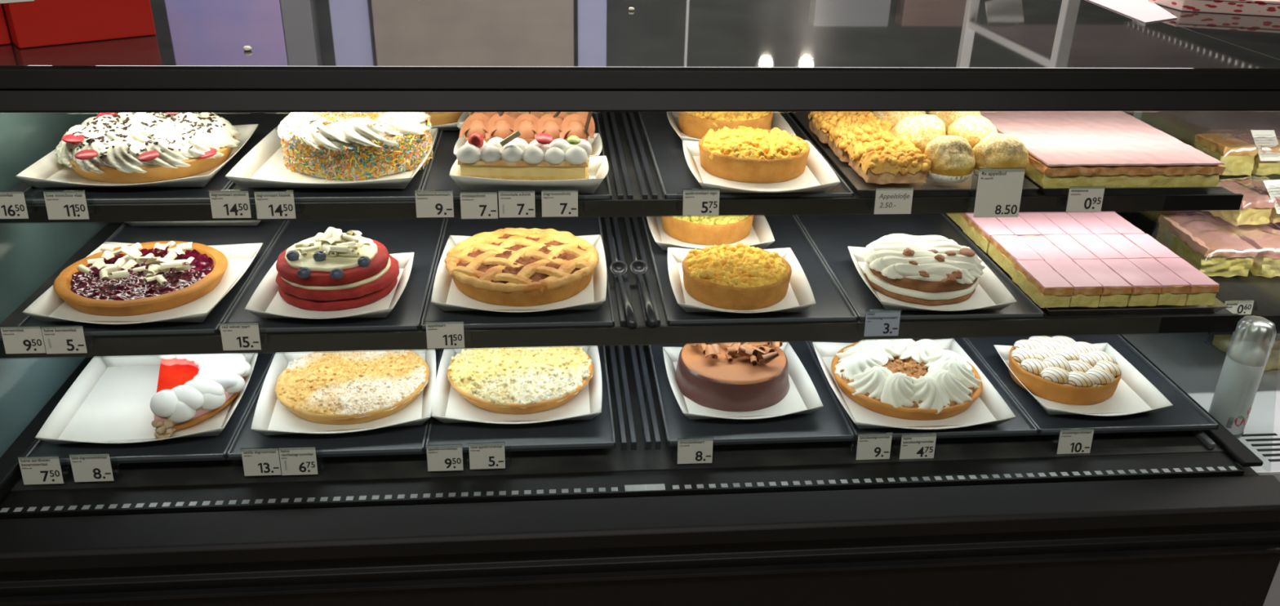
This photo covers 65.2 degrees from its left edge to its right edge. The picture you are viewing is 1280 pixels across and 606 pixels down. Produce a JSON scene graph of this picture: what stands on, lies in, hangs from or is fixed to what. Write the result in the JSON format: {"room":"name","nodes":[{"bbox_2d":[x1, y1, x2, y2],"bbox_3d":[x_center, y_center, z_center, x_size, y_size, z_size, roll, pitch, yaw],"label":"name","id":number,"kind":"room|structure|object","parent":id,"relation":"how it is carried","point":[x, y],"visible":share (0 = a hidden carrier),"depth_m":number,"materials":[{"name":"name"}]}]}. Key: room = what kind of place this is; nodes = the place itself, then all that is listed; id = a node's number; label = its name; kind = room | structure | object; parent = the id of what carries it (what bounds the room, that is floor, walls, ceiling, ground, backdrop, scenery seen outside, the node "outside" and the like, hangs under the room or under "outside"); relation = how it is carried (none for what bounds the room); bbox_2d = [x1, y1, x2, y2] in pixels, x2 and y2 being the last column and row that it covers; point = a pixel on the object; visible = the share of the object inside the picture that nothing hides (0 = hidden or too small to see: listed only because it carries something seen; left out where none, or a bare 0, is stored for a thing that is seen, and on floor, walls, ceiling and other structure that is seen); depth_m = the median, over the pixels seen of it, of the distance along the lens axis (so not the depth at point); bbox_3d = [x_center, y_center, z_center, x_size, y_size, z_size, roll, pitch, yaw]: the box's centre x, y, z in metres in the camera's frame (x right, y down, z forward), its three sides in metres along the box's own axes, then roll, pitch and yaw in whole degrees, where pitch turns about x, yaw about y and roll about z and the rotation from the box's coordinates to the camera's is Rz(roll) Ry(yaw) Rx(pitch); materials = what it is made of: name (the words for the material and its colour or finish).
{"room":"food shop","nodes":[
{"label":"food shop","id":0,"kind":"room"},
{"bbox_3d":[0.062,0.923,1.794,8.800,0.050,8.400,-1,26,-5],"label":"floor","id":1,"kind":"structure","parent":0,"visible":0},
{"bbox_2d":[0,0,1279,605],"bbox_3d":[-0.161,0.103,1.983,2.387,1.250,1.108,-1,26,-5],"label":"display case","id":2,"kind":"object","parent":1,"relation":"on","point":[1184,517],"visible":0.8,"depth_m":1.59,"materials":[{"name":"black metal"}]},
{"bbox_2d":[0,326,45,353],"bbox_3d":[-0.931,0.055,1.518,0.069,0.045,0.010,-1,26,-5],"label":"price card","id":3,"kind":"object","parent":2,"relation":"attached to","point":[16,340],"visible":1,"depth_m":1.52,"materials":[{"name":"beige"}]},
{"bbox_2d":[17,456,63,484],"bbox_3d":[-0.923,0.258,1.550,0.070,0.049,0.010,-1,26,-5],"label":"price card","id":4,"kind":"object","parent":2,"relation":"on","point":[46,469],"visible":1,"depth_m":1.55,"materials":[{"name":"beige"}]},
{"bbox_2d":[41,326,87,353],"bbox_3d":[-0.872,0.055,1.524,0.071,0.045,0.010,-1,26,-5],"label":"price card","id":5,"kind":"object","parent":2,"relation":"attached to","point":[57,340],"visible":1,"depth_m":1.52,"materials":[{"name":"beige"}]},
{"bbox_2d":[43,191,88,219],"bbox_3d":[-0.875,-0.151,1.535,0.071,0.045,0.010,-1,26,-5],"label":"price card","id":6,"kind":"object","parent":2,"relation":"attached to","point":[60,205],"visible":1,"depth_m":1.53,"materials":[{"name":"beige"}]},
{"bbox_2d":[0,0,155,48],"bbox_3d":[-0.961,-0.523,1.548,0.318,0.220,0.162,-19,32,-35],"label":"box","id":7,"kind":"object","parent":2,"relation":"on","point":[26,24],"visible":1,"depth_m":1.55,"materials":[{"name":"cardboard"}]},
{"bbox_2d":[69,453,114,481],"bbox_3d":[-0.848,0.255,1.556,0.070,0.049,0.010,-1,26,-5],"label":"price card","id":8,"kind":"object","parent":2,"relation":"on","point":[90,467],"visible":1,"depth_m":1.55,"materials":[{"name":"beige"}]},
{"bbox_2d":[24,352,275,465],"bbox_3d":[-0.842,0.100,1.881,0.308,0.010,0.680,-1,26,-5],"label":"serving tray","id":9,"kind":"object","parent":2,"relation":"on","point":[204,447],"visible":0.3,"depth_m":1.61,"materials":[{"name":"grey"}]},
{"bbox_2d":[35,352,257,444],"bbox_3d":[-0.830,0.157,1.723,0.297,0.025,0.299,-2,26,-7],"label":"plate","id":10,"kind":"object","parent":9,"relation":"on","point":[108,402],"visible":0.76,"depth_m":1.70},
{"bbox_2d":[150,352,251,440],"bbox_3d":[-0.757,0.131,1.738,0.156,0.060,0.291,-8,27,-18],"label":"pie","id":11,"kind":"object","parent":10,"relation":"on","point":[192,389],"visible":0.73,"depth_m":1.68,"materials":[{"name":"white food"}]},
{"bbox_2d":[16,219,287,337],"bbox_3d":[-0.839,-0.077,1.806,0.308,0.010,0.580,-1,26,-5],"label":"serving tray","id":12,"kind":"object","parent":2,"relation":"on","point":[266,232],"visible":0.23,"depth_m":1.86,"materials":[{"name":"grey"}]},
{"bbox_2d":[22,241,262,324],"bbox_3d":[-0.818,-0.035,1.679,0.293,0.025,0.299,0,26,-2],"label":"plate","id":13,"kind":"object","parent":12,"relation":"on","point":[49,306],"visible":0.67,"depth_m":1.61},
{"bbox_2d":[53,240,227,315],"bbox_3d":[-0.838,-0.057,1.683,0.266,0.058,0.266,6,26,10],"label":"pie","id":14,"kind":"object","parent":13,"relation":"on","point":[138,278],"visible":1,"depth_m":1.65,"materials":[{"name":"beige food"}]},
{"bbox_2d":[22,111,290,204],"bbox_3d":[-0.843,-0.282,1.817,0.308,0.010,0.580,-1,26,-5],"label":"serving tray","id":15,"kind":"object","parent":2,"relation":"on","point":[267,122],"visible":0.3,"depth_m":1.61,"materials":[{"name":"grey"}]},
{"bbox_2d":[15,124,258,187],"bbox_3d":[-0.844,-0.253,1.716,0.307,0.025,0.311,-1,26,-4],"label":"plate","id":16,"kind":"object","parent":15,"relation":"on","point":[47,171],"visible":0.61,"depth_m":1.62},
{"bbox_2d":[54,111,240,183],"bbox_3d":[-0.837,-0.280,1.691,0.293,0.093,0.330,1,26,0],"label":"pie","id":17,"kind":"object","parent":16,"relation":"on","point":[130,148],"visible":0.9,"depth_m":1.63,"materials":[{"name":"white food"}]},
{"bbox_2d":[208,191,251,217],"bbox_3d":[-0.632,-0.154,1.556,0.070,0.045,0.010,-1,26,-5],"label":"price card","id":18,"kind":"object","parent":2,"relation":"attached to","point":[224,204],"visible":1,"depth_m":1.55,"materials":[{"name":"beige"}]},
{"bbox_2d":[219,323,261,350],"bbox_3d":[-0.612,0.051,1.546,0.069,0.046,0.010,-1,26,-5],"label":"price card","id":19,"kind":"object","parent":2,"relation":"attached to","point":[235,336],"visible":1,"depth_m":1.54,"materials":[{"name":"beige"}]},
{"bbox_2d":[240,448,281,475],"bbox_3d":[-0.592,0.249,1.578,0.068,0.049,0.010,-1,26,-5],"label":"price card","id":20,"kind":"object","parent":2,"relation":"on","point":[255,462],"visible":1,"depth_m":1.58,"materials":[{"name":"beige"}]},
{"bbox_2d":[253,191,296,218],"bbox_3d":[-0.565,-0.154,1.563,0.070,0.045,0.010,-1,26,-5],"label":"price card","id":21,"kind":"object","parent":2,"relation":"attached to","point":[268,205],"visible":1,"depth_m":1.56,"materials":[{"name":"beige"}]},
{"bbox_2d":[278,447,318,475],"bbox_3d":[-0.536,0.249,1.583,0.067,0.050,0.010,-1,26,-5],"label":"price card","id":22,"kind":"object","parent":2,"relation":"on","point":[294,460],"visible":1,"depth_m":1.58,"materials":[{"name":"beige"}]},
{"bbox_2d":[217,217,446,333],"bbox_3d":[-0.529,-0.083,1.833,0.309,0.010,0.580,-1,26,-5],"label":"serving tray","id":23,"kind":"object","parent":2,"relation":"on","point":[422,237],"visible":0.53,"depth_m":1.79,"materials":[{"name":"grey"}]},
{"bbox_2d":[244,252,414,318],"bbox_3d":[-0.512,-0.028,1.680,0.242,0.025,0.241,0,26,-3],"label":"plate","id":24,"kind":"object","parent":23,"relation":"on","point":[266,301],"visible":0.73,"depth_m":1.63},
{"bbox_2d":[275,226,399,310],"bbox_3d":[-0.509,-0.067,1.678,0.202,0.096,0.218,-1,26,-5],"label":"cake","id":25,"kind":"object","parent":24,"relation":"on","point":[333,269],"visible":1,"depth_m":1.64,"materials":[{"name":"red food"}]},
{"bbox_2d":[224,129,440,202],"bbox_3d":[-0.534,-0.288,1.844,0.309,0.010,0.580,-1,26,-5],"label":"serving tray","id":26,"kind":"object","parent":2,"relation":"on","point":[300,194],"visible":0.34,"depth_m":1.62,"materials":[{"name":"grey"}]},
{"bbox_2d":[225,126,438,188],"bbox_3d":[-0.518,-0.251,1.727,0.308,0.025,0.299,0,26,-2],"label":"plate","id":27,"kind":"object","parent":26,"relation":"on","point":[263,166],"visible":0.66,"depth_m":1.66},
{"bbox_2d":[277,111,433,181],"bbox_3d":[-0.494,-0.298,1.747,0.258,0.106,0.256,-3,26,-9],"label":"cake","id":28,"kind":"object","parent":27,"relation":"on","point":[329,146],"visible":0.84,"depth_m":1.66,"materials":[{"name":"white food"}]},
{"bbox_2d":[226,348,444,459],"bbox_3d":[-0.532,0.094,1.908,0.309,0.010,0.680,-1,26,-5],"label":"serving tray","id":29,"kind":"object","parent":2,"relation":"on","point":[410,439],"visible":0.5,"depth_m":1.64,"materials":[{"name":"grey"}]},
{"bbox_2d":[250,348,435,435],"bbox_3d":[-0.509,0.147,1.760,0.296,0.025,0.299,-3,26,-9],"label":"plate","id":30,"kind":"object","parent":29,"relation":"on","point":[271,417],"visible":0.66,"depth_m":1.69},
{"bbox_2d":[274,349,429,424],"bbox_3d":[-0.506,0.136,1.768,0.267,0.036,0.268,-2,26,-8],"label":"pie","id":31,"kind":"object","parent":30,"relation":"in","point":[354,386],"visible":0.92,"depth_m":1.73,"materials":[{"name":"beige food"}]},
{"bbox_2d":[413,191,460,217],"bbox_3d":[-0.321,-0.158,1.584,0.070,0.044,0.010,-1,26,-5],"label":"price card","id":32,"kind":"object","parent":2,"relation":"attached to","point":[428,203],"visible":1,"depth_m":1.58,"materials":[{"name":"beige"}]},
{"bbox_2d":[425,444,469,471],"bbox_3d":[-0.308,0.247,1.604,0.068,0.047,0.010,-1,26,-5],"label":"price card","id":33,"kind":"object","parent":2,"relation":"attached to","point":[439,458],"visible":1,"depth_m":1.60,"materials":[{"name":"beige"}]},
{"bbox_2d":[424,321,471,348],"bbox_3d":[-0.302,0.049,1.575,0.070,0.046,0.010,-1,26,-5],"label":"price card","id":34,"kind":"object","parent":2,"relation":"attached to","point":[442,334],"visible":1,"depth_m":1.57,"materials":[{"name":"beige"}]},
{"bbox_2d":[460,191,504,218],"bbox_3d":[-0.251,-0.156,1.591,0.070,0.045,0.010,-1,26,-5],"label":"price card","id":35,"kind":"object","parent":2,"relation":"attached to","point":[473,205],"visible":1,"depth_m":1.59,"materials":[{"name":"beige"}]},
{"bbox_2d":[467,443,511,469],"bbox_3d":[-0.241,0.245,1.609,0.068,0.047,0.010,-1,26,-5],"label":"price card","id":36,"kind":"object","parent":2,"relation":"on","point":[486,455],"visible":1,"depth_m":1.61,"materials":[{"name":"beige"}]},
{"bbox_2d":[421,111,612,200],"bbox_3d":[-0.224,-0.293,1.870,0.309,0.010,0.580,-1,26,-5],"label":"serving tray","id":37,"kind":"object","parent":2,"relation":"on","point":[437,178],"visible":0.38,"depth_m":1.71,"materials":[{"name":"grey"}]},
{"bbox_2d":[453,133,602,156],"bbox_3d":[-0.198,-0.273,1.789,0.262,0.025,0.149,0,26,-2],"label":"plate","id":38,"kind":"object","parent":37,"relation":"on","point":[596,143],"visible":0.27,"depth_m":1.81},
{"bbox_2d":[458,111,595,144],"bbox_3d":[-0.199,-0.308,1.780,0.238,0.095,0.082,0,26,-2],"label":"pastry","id":39,"kind":"object","parent":38,"relation":"on","point":[490,125],"visible":0.59,"depth_m":1.75,"materials":[{"name":"brown food"}]},
{"bbox_2d":[449,155,608,193],"bbox_3d":[-0.181,-0.212,1.655,0.258,0.032,0.134,1,26,-1],"label":"plate","id":40,"kind":"object","parent":37,"relation":"on","point":[598,167],"visible":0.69,"depth_m":1.61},
{"bbox_2d":[456,129,591,187],"bbox_3d":[-0.188,-0.241,1.644,0.221,0.093,0.083,1,26,-1],"label":"pastry","id":41,"kind":"object","parent":40,"relation":"in","point":[510,157],"visible":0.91,"depth_m":1.62,"materials":[{"name":"white food"}]},
{"bbox_2d":[420,216,614,329],"bbox_3d":[-0.220,-0.088,1.860,0.309,0.010,0.580,-1,26,-5],"label":"serving tray","id":42,"kind":"object","parent":2,"relation":"on","point":[603,315],"visible":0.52,"depth_m":1.65,"materials":[{"name":"grey"}]},
{"bbox_2d":[431,234,606,312],"bbox_3d":[-0.205,-0.053,1.746,0.293,0.025,0.299,0,26,-4],"label":"plate","id":43,"kind":"object","parent":42,"relation":"on","point":[446,295],"visible":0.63,"depth_m":1.68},
{"bbox_2d":[444,227,599,306],"bbox_3d":[-0.205,-0.069,1.746,0.268,0.051,0.267,-1,26,-5],"label":"pie","id":44,"kind":"object","parent":43,"relation":"on","point":[507,266],"visible":1,"depth_m":1.70,"materials":[{"name":"food"}]},
{"bbox_2d":[424,345,615,453],"bbox_3d":[-0.223,0.089,1.935,0.309,0.010,0.680,-1,26,-5],"label":"serving tray","id":45,"kind":"object","parent":2,"relation":"on","point":[598,432],"visible":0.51,"depth_m":1.67,"materials":[{"name":"grey"}]},
{"bbox_2d":[431,345,602,423],"bbox_3d":[-0.216,0.138,1.793,0.294,0.025,0.289,-1,26,-4],"label":"plate","id":46,"kind":"object","parent":45,"relation":"on","point":[449,406],"visible":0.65,"depth_m":1.73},
{"bbox_2d":[447,346,593,413],"bbox_3d":[-0.214,0.121,1.802,0.260,0.044,0.261,9,27,14],"label":"pie","id":47,"kind":"object","parent":46,"relation":"on","point":[505,380],"visible":0.89,"depth_m":1.76,"materials":[{"name":"food"}]},
{"bbox_2d":[497,191,542,217],"bbox_3d":[-0.192,-0.159,1.596,0.069,0.045,0.010,-1,26,-5],"label":"price card","id":48,"kind":"object","parent":2,"relation":"attached to","point":[517,203],"visible":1,"depth_m":1.59,"materials":[{"name":"beige"}]},
{"bbox_2d":[540,188,584,217],"bbox_3d":[-0.124,-0.161,1.602,0.069,0.045,0.010,-1,26,-5],"label":"price card","id":49,"kind":"object","parent":2,"relation":"attached to","point":[554,202],"visible":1,"depth_m":1.60,"materials":[{"name":"beige"}]},
{"bbox_2d":[0,213,1232,337],"bbox_3d":[-0.024,-0.103,1.922,2.033,0.008,0.682,-1,26,-5],"label":"shelf","id":50,"kind":"object","parent":2,"relation":"attached to","point":[621,228],"depth_m":1.67,"materials":[{"name":"metal"}]},
{"bbox_2d":[6,111,1234,199],"bbox_3d":[-0.016,-0.286,1.889,2.051,0.008,0.583,-1,26,-5],"label":"shelf","id":51,"kind":"object","parent":2,"relation":"attached to","point":[620,131],"depth_m":1.73,"materials":[{"name":"metal"}]},
{"bbox_2d":[0,451,1244,519],"bbox_3d":[0.011,0.293,1.613,2.000,0.018,0.057,-1,26,-5],"label":"grille","id":52,"kind":"object","parent":2,"relation":"attached to","point":[355,491],"depth_m":1.60,"materials":[{"name":"black metal"}]},
{"bbox_2d":[0,0,1279,71],"bbox_3d":[-0.161,-0.521,1.852,2.387,0.012,0.800,-1,26,-5],"label":"countertop","id":53,"kind":"structure","parent":2,"relation":"on","point":[495,34],"depth_m":1.71,"materials":[{"name":"black glass"}]},
{"bbox_2d":[675,188,720,215],"bbox_3d":[0.094,-0.164,1.621,0.071,0.044,0.010,-1,26,-5],"label":"price card","id":54,"kind":"object","parent":2,"relation":"attached to","point":[695,202],"visible":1,"depth_m":1.62,"materials":[{"name":"beige"}]},
{"bbox_2d":[636,111,853,199],"bbox_3d":[0.173,-0.301,1.905,0.316,0.010,0.580,-1,26,-5],"label":"serving tray","id":55,"kind":"object","parent":2,"relation":"on","point":[664,145],"visible":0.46,"depth_m":1.79,"materials":[{"name":"grey"}]},
{"bbox_2d":[666,111,795,141],"bbox_3d":[0.172,-0.349,1.964,0.232,0.025,0.249,-1,26,-5],"label":"plate","id":56,"kind":"object","parent":55,"relation":"on","point":[778,121],"visible":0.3,"depth_m":1.97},
{"bbox_2d":[677,111,773,138],"bbox_3d":[0.167,-0.368,1.963,0.188,0.057,0.187,-22,34,-39],"label":"pie","id":57,"kind":"object","parent":56,"relation":"on","point":[693,124],"visible":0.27,"depth_m":1.90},
{"bbox_2d":[682,139,840,193],"bbox_3d":[0.202,-0.235,1.729,0.245,0.025,0.249,-1,26,-4],"label":"plate","id":58,"kind":"object","parent":55,"relation":"on","point":[818,176],"visible":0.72,"depth_m":1.69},
{"bbox_2d":[698,124,809,182],"bbox_3d":[0.200,-0.269,1.754,0.194,0.063,0.194,22,32,36],"label":"pie","id":59,"kind":"object","parent":58,"relation":"on","point":[748,154],"visible":1,"depth_m":1.70,"materials":[{"name":"food"}]},
{"bbox_2d":[640,214,857,324],"bbox_3d":[0.177,-0.096,1.895,0.316,0.010,0.580,-1,26,-5],"label":"serving tray","id":60,"kind":"object","parent":2,"relation":"on","point":[832,304],"visible":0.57,"depth_m":1.74,"materials":[{"name":"grey"}]},
{"bbox_2d":[646,214,774,249],"bbox_3d":[0.133,-0.154,1.972,0.237,0.025,0.249,-1,26,-4],"label":"plate","id":61,"kind":"object","parent":60,"relation":"on","point":[761,236],"visible":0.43,"depth_m":1.93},
{"bbox_2d":[661,214,753,244],"bbox_3d":[0.132,-0.173,1.971,0.184,0.058,0.183,4,26,5],"label":"pie","id":62,"kind":"object","parent":61,"relation":"on","point":[695,229],"visible":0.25,"depth_m":1.91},
{"bbox_2d":[667,247,816,312],"bbox_3d":[0.169,-0.038,1.735,0.239,0.025,0.249,0,26,-3],"label":"plate","id":63,"kind":"object","parent":60,"relation":"on","point":[799,296],"visible":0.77,"depth_m":1.71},
{"bbox_2d":[681,242,791,310],"bbox_3d":[0.166,-0.052,1.722,0.188,0.059,0.188,-1,26,-5],"label":"pie","id":64,"kind":"object","parent":63,"relation":"on","point":[739,277],"visible":1,"depth_m":1.68,"materials":[{"name":"food"}]},
{"bbox_2d":[648,340,854,446],"bbox_3d":[0.174,0.082,1.969,0.316,0.010,0.680,-1,26,-5],"label":"serving tray","id":65,"kind":"object","parent":2,"relation":"on","point":[828,423],"visible":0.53,"depth_m":1.71,"materials":[{"name":"grey"}]},
{"bbox_2d":[662,342,822,419],"bbox_3d":[0.178,0.142,1.804,0.256,0.025,0.249,-2,26,-7],"label":"plate","id":66,"kind":"object","parent":65,"relation":"on","point":[802,397],"visible":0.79,"depth_m":1.76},
{"bbox_2d":[675,341,790,411],"bbox_3d":[0.169,0.102,1.807,0.208,0.091,0.210,-20,33,-37],"label":"chocolate cake","id":67,"kind":"object","parent":66,"relation":"on","point":[731,376],"visible":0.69,"depth_m":1.75,"materials":[{"name":"food"}]},
{"bbox_2d":[874,188,913,213],"bbox_3d":[0.413,-0.169,1.649,0.074,0.045,0.010,-1,26,-5],"label":"price card","id":68,"kind":"object","parent":2,"relation":"attached to","point":[887,201],"visible":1,"depth_m":1.65,"materials":[{"name":"beige"}]},
{"bbox_2d":[791,111,1039,196],"bbox_3d":[0.491,-0.309,1.932,0.312,0.016,0.582,-1,26,-5],"label":"baking tray","id":69,"kind":"object","parent":2,"relation":"on","point":[968,187],"visible":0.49,"depth_m":1.72,"materials":[{"name":"metal"}]},
{"bbox_2d":[808,111,876,143],"bbox_3d":[0.395,-0.352,1.938,0.122,0.059,0.126,-2,26,-7],"label":"pastry","id":70,"kind":"object","parent":69,"relation":"on","point":[820,123],"visible":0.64,"depth_m":1.90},
{"bbox_2d":[826,119,897,162],"bbox_3d":[0.412,-0.302,1.836,0.122,0.059,0.124,1,26,-1],"label":"pastry","id":71,"kind":"object","parent":69,"relation":"on","point":[842,135],"visible":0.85,"depth_m":1.81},
{"bbox_2d":[847,137,931,185],"bbox_3d":[0.430,-0.248,1.733,0.121,0.053,0.124,-2,26,-6],"label":"pastry","id":72,"kind":"object","parent":69,"relation":"on","point":[899,160],"visible":1,"depth_m":1.69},
{"bbox_2d":[890,113,946,154],"bbox_3d":[0.508,-0.304,1.821,0.101,0.076,0.103,-11,29,-24],"label":"dumpling","id":73,"kind":"object","parent":69,"relation":"on","point":[920,130],"visible":0.63,"depth_m":1.79,"materials":[{"name":"yellow food"}]},
{"bbox_2d":[924,135,975,182],"bbox_3d":[0.530,-0.251,1.716,0.090,0.073,0.093,1,26,-2],"label":"dumpling","id":74,"kind":"object","parent":69,"relation":"on","point":[953,159],"visible":0.9,"depth_m":1.69,"materials":[{"name":"yellow food"}]},
{"bbox_2d":[945,114,997,148],"bbox_3d":[0.603,-0.303,1.822,0.098,0.077,0.101,-20,33,-37],"label":"dumpling","id":75,"kind":"object","parent":69,"relation":"on","point":[972,127],"visible":0.52,"depth_m":1.79,"materials":[{"name":"yellow food"}]},
{"bbox_2d":[972,132,1029,177],"bbox_3d":[0.622,-0.254,1.727,0.096,0.073,0.095,-10,28,-22],"label":"dumpling","id":76,"kind":"object","parent":69,"relation":"on","point":[994,149],"visible":0.72,"depth_m":1.70,"materials":[{"name":"yellow food"}]},
{"bbox_2d":[794,213,1044,320],"bbox_3d":[0.495,-0.101,1.922,0.318,0.010,0.580,-1,26,-5],"label":"serving tray","id":77,"kind":"object","parent":2,"relation":"on","point":[831,235],"visible":0.48,"depth_m":1.94,"materials":[{"name":"grey"}]},
{"bbox_2d":[847,246,1016,311],"bbox_3d":[0.504,-0.042,1.758,0.241,0.025,0.249,0,26,-3],"label":"plate","id":78,"kind":"object","parent":77,"relation":"on","point":[990,293],"visible":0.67,"depth_m":1.71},
{"bbox_2d":[862,233,985,305],"bbox_3d":[0.496,-0.067,1.758,0.210,0.070,0.215,21,32,35],"label":"cake","id":79,"kind":"object","parent":78,"relation":"on","point":[923,269],"visible":1,"depth_m":1.70,"materials":[{"name":"white food"}]},
{"bbox_2d":[807,337,1038,440],"bbox_3d":[0.492,0.076,1.997,0.318,0.010,0.680,-1,26,-5],"label":"serving tray","id":80,"kind":"object","parent":2,"relation":"on","point":[1021,424],"visible":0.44,"depth_m":1.72,"materials":[{"name":"grey"}]},
{"bbox_2d":[812,337,1016,429],"bbox_3d":[0.484,0.146,1.810,0.293,0.025,0.299,-1,26,-5],"label":"plate","id":81,"kind":"object","parent":80,"relation":"on","point":[989,408],"visible":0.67,"depth_m":1.75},
{"bbox_2d":[831,338,982,420],"bbox_3d":[0.484,0.121,1.817,0.268,0.061,0.268,6,26,10],"label":"pie","id":82,"kind":"object","parent":81,"relation":"on","point":[908,379],"visible":0.96,"depth_m":1.76,"materials":[{"name":"white food"}]},
{"bbox_2d":[973,166,1025,217],"bbox_3d":[0.590,-0.183,1.656,0.089,0.085,0.011,-1,26,-5],"label":"price card","id":83,"kind":"object","parent":2,"relation":"attached to","point":[999,191],"visible":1,"depth_m":1.66,"materials":[{"name":"beige"}]},
{"bbox_2d":[964,333,1218,435],"bbox_3d":[0.813,0.070,2.025,0.323,0.010,0.680,-1,26,-5],"label":"serving tray","id":84,"kind":"object","parent":2,"relation":"on","point":[1184,414],"visible":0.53,"depth_m":1.78,"materials":[{"name":"grey"}]},
{"bbox_2d":[994,342,1173,416],"bbox_3d":[0.804,0.142,1.835,0.241,0.025,0.244,-1,26,-5],"label":"plate","id":85,"kind":"object","parent":84,"relation":"on","point":[1134,393],"visible":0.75,"depth_m":1.79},
{"bbox_2d":[1008,335,1121,404],"bbox_3d":[0.783,0.115,1.845,0.194,0.061,0.193,-10,28,-22],"label":"tart","id":86,"kind":"object","parent":85,"relation":"on","point":[1061,369],"visible":1,"depth_m":1.80,"materials":[{"name":"food"}]},
{"bbox_2d":[979,111,1224,187],"bbox_3d":[0.812,-0.329,1.926,0.320,0.047,0.538,-1,26,-5],"label":"sheet cake","id":87,"kind":"object","parent":2,"relation":"on","point":[1065,148],"visible":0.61,"depth_m":1.74,"materials":[{"name":"food"}]},
{"bbox_2d":[1009,275,1228,315],"bbox_3d":[0.817,-0.110,1.949,0.317,0.016,0.582,-1,26,-5],"label":"baking tray","id":88,"kind":"object","parent":2,"relation":"on","point":[1218,305],"visible":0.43,"depth_m":1.70,"materials":[{"name":"metal"}]},
{"bbox_2d":[963,213,1014,253],"bbox_3d":[0.675,-0.135,1.938,0.053,0.039,0.117,-1,26,-5],"label":"pastry","id":89,"kind":"object","parent":88,"relation":"on","point":[979,229],"visible":0.73,"depth_m":1.93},
{"bbox_2d":[987,235,1044,277],"bbox_3d":[0.688,-0.084,1.834,0.053,0.040,0.117,-1,26,-6],"label":"pastry","id":90,"kind":"object","parent":88,"relation":"on","point":[1005,250],"visible":0.83,"depth_m":1.83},
{"bbox_2d":[1012,259,1073,307],"bbox_3d":[0.695,-0.034,1.729,0.053,0.039,0.117,-1,26,-5],"label":"pastry","id":91,"kind":"object","parent":88,"relation":"on","point":[1044,286],"visible":1,"depth_m":1.70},
{"bbox_2d":[1044,259,1102,306],"bbox_3d":[0.746,-0.035,1.734,0.053,0.039,0.117,-1,26,-5],"label":"pastry","id":92,"kind":"object","parent":88,"relation":"on","point":[1086,291],"visible":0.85,"depth_m":1.69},
{"bbox_2d":[1071,258,1133,306],"bbox_3d":[0.798,-0.035,1.738,0.053,0.040,0.117,-1,26,-5],"label":"pastry","id":93,"kind":"object","parent":88,"relation":"on","point":[1115,291],"visible":0.8,"depth_m":1.70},
{"bbox_2d":[1047,303,1208,310],"bbox_3d":[0.816,-0.104,1.953,0.293,0.002,0.558,-1,26,-5],"label":"tray","id":94,"kind":"object","parent":88,"relation":"on","point":[1186,307],"depth_m":1.71,"materials":[{"name":"metal"}]},
{"bbox_2d":[1099,258,1162,306],"bbox_3d":[0.850,-0.036,1.742,0.053,0.040,0.117,-1,26,-5],"label":"pastry","id":95,"kind":"object","parent":88,"relation":"on","point":[1145,291],"visible":0.77,"depth_m":1.70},
{"bbox_2d":[1127,257,1190,305],"bbox_3d":[0.900,-0.037,1.747,0.053,0.039,0.117,-1,26,-5],"label":"pastry","id":96,"kind":"object","parent":88,"relation":"on","point":[1175,291],"visible":0.74,"depth_m":1.70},
{"bbox_2d":[1155,257,1221,304],"bbox_3d":[0.953,-0.038,1.751,0.053,0.040,0.117,-1,26,-5],"label":"pastry","id":97,"kind":"object","parent":88,"relation":"on","point":[1203,289],"visible":0.75,"depth_m":1.71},
{"bbox_2d":[1024,173,1222,195],"bbox_3d":[0.812,-0.315,1.960,0.317,0.016,0.582,-1,26,-5],"label":"baking tray","id":98,"kind":"object","parent":2,"relation":"on","point":[1126,190],"visible":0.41,"depth_m":1.71,"materials":[{"name":"metal"}]},
{"bbox_2d":[1115,4,1279,605],"bbox_3d":[1.669,0.038,2.209,1.296,1.250,0.960,-1,26,-5],"label":"open chiller","id":99,"kind":"object","parent":1,"relation":"on","point":[1195,365],"visible":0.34,"depth_m":2.04,"materials":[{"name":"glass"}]},
{"bbox_2d":[1088,0,1177,22],"bbox_3d":[1.024,-0.640,2.140,0.160,0.002,0.460,6,26,10],"label":"paper sheet","id":100,"kind":"object","parent":99,"relation":"on","point":[1144,11],"visible":1,"depth_m":2.07,"materials":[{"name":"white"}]},
{"bbox_2d":[1115,209,1279,315],"bbox_3d":[1.686,-0.113,2.237,1.250,0.012,0.620,-1,26,-5],"label":"shelf","id":101,"kind":"object","parent":99,"relation":"attached to","point":[1264,291],"depth_m":2.04,"materials":[{"name":"black metal"}]},
{"bbox_2d":[1147,0,1279,16],"bbox_3d":[1.334,-0.617,2.075,0.503,0.030,0.118,7,26,12],"label":"patterned box","id":102,"kind":"object","parent":99,"relation":"on","point":[1256,7],"visible":1,"depth_m":2.05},
{"bbox_2d":[1149,210,1279,276],"bbox_3d":[1.272,-0.131,2.145,0.250,0.084,0.240,1,26,-1],"label":"cake slice","id":103,"kind":"object","parent":99,"relation":"on","point":[1216,246],"visible":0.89,"depth_m":2.09,"materials":[{"name":"food"}]},
{"bbox_2d":[1205,175,1279,226],"bbox_3d":[1.328,-0.231,2.164,0.190,0.084,0.150,-5,27,-13],"label":"cake","id":104,"kind":"object","parent":103,"relation":"on","point":[1260,206],"visible":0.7,"depth_m":2.12,"materials":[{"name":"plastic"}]},
{"bbox_2d":[1191,128,1279,175],"bbox_3d":[1.386,-0.352,2.291,0.190,0.096,0.134,-1,26,-5],"label":"cake slice","id":105,"kind":"object","parent":99,"relation":"on","point":[1256,152],"visible":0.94,"depth_m":2.26,"materials":[{"name":"food"}]},
{"bbox_2d":[1208,315,1276,437],"bbox_3d":[1.090,0.132,1.814,0.065,0.229,0.065,-5,26,-12],"label":"bottle","id":106,"kind":"object","parent":99,"relation":"on","point":[1244,365],"visible":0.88,"depth_m":1.79,"materials":[{"name":"white"}]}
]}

